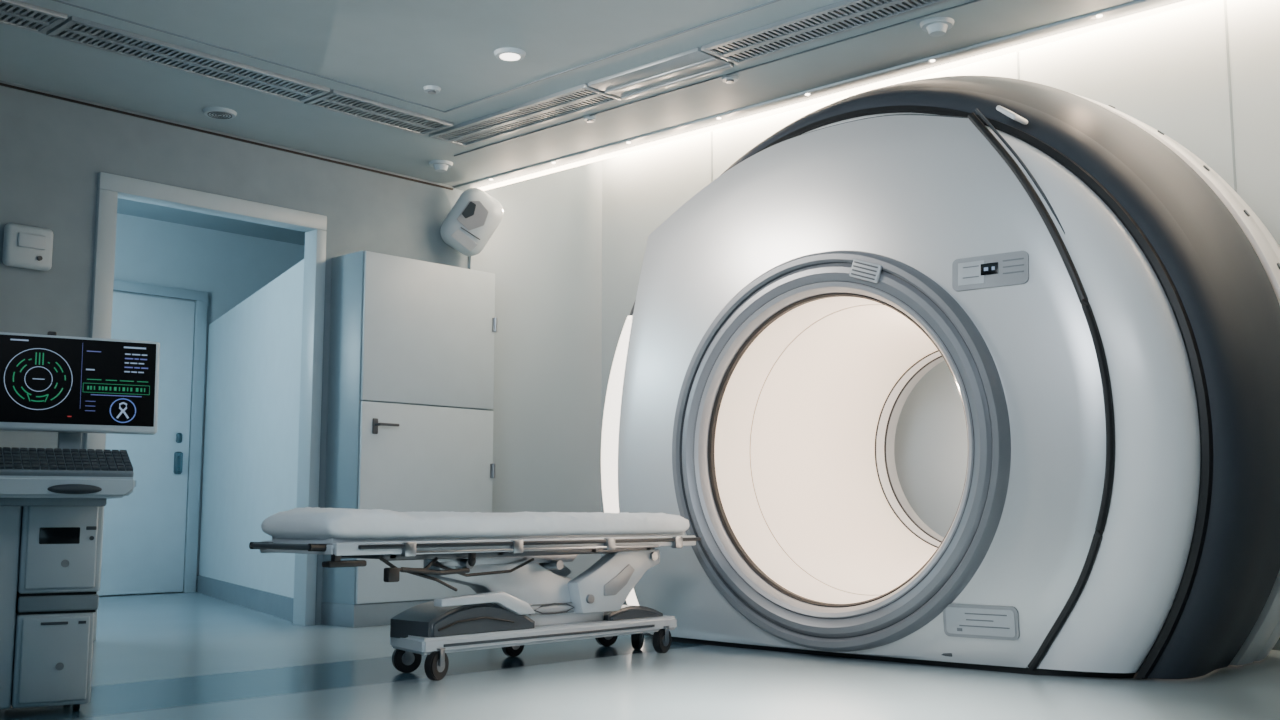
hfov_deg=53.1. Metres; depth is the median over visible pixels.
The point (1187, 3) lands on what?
light strip
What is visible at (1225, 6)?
trim
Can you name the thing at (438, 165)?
smoke detector
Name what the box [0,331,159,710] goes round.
cart
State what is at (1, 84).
trim
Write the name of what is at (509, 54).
recessed light
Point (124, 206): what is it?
ceiling
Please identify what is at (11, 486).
shelf
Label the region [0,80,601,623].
wall
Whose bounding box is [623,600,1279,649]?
baseboard
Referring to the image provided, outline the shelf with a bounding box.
[0,475,135,498]
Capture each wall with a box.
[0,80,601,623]
[101,213,304,595]
[196,259,303,621]
[601,0,1279,556]
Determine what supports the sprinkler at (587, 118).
attached to the ceiling at (395, 48)
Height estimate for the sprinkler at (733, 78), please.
0.035 m
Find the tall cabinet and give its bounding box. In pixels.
[321,250,497,626]
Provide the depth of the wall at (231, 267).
11.91 m
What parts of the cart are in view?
drawer, drawer, readout frame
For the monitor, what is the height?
0.361 m
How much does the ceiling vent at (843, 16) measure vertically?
0.027 m
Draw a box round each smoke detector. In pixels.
[429,160,452,171]
[920,16,953,36]
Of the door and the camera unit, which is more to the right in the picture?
the camera unit
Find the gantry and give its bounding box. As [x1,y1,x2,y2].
[601,75,1279,678]
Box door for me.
[98,292,194,595]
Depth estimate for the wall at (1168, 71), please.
7.77 m
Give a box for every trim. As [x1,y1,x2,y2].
[0,83,452,189]
[52,0,780,112]
[85,172,326,640]
[113,280,207,592]
[454,0,981,156]
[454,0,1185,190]
[711,0,1236,192]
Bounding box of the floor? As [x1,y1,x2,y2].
[0,592,1279,719]
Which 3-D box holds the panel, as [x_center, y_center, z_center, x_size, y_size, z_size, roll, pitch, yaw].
[0.106,-1.556,6.951,0.800,0.050,0.300,-6,-9,43]
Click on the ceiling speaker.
(221, 113)
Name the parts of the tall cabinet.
handle, door, door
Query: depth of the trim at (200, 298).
11.67 m
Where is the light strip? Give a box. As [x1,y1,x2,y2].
[478,0,1211,190]
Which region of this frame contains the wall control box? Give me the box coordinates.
[2,223,52,270]
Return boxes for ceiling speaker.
[203,107,236,119]
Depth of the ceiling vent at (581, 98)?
7.65 m
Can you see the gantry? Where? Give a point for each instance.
(1101, 306)
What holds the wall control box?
attached to the wall at (53, 151)
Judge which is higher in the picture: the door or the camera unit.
the camera unit
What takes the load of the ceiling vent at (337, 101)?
in the ceiling at (395, 48)
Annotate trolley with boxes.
[249,507,700,679]
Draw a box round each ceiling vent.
[0,0,67,33]
[46,16,329,102]
[304,89,452,135]
[429,83,621,146]
[701,0,951,64]
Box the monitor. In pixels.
[0,332,159,434]
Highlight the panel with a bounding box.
[588,47,733,99]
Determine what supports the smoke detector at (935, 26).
attached to the ceiling at (395, 48)
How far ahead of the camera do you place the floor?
5.44 m
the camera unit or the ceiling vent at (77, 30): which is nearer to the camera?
the ceiling vent at (77, 30)
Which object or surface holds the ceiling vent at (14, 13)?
in the ceiling at (395, 48)
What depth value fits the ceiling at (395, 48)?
6.69 m
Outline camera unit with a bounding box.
[440,188,503,255]
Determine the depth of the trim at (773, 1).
6.65 m
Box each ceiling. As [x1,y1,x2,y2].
[0,0,1137,186]
[117,198,304,245]
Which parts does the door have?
handle plate, lock plate, pull handle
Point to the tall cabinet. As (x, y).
(411, 380)
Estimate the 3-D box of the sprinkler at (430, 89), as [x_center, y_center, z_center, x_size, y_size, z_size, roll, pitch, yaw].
[-1.171,-1.519,7.204,0.100,0.035,0.100,-6,-9,43]
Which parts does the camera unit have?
panel, panel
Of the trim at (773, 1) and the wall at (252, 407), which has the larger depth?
the wall at (252, 407)
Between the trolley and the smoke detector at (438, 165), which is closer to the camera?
the trolley
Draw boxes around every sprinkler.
[423,85,440,93]
[584,115,595,122]
[721,74,738,83]
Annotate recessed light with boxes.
[494,47,525,61]
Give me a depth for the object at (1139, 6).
7.09 m
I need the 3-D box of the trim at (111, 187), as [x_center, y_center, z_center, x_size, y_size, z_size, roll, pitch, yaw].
[-2.660,0.310,7.871,0.145,2.680,1.530,-6,-9,43]
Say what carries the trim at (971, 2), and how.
attached to the ceiling at (395, 48)

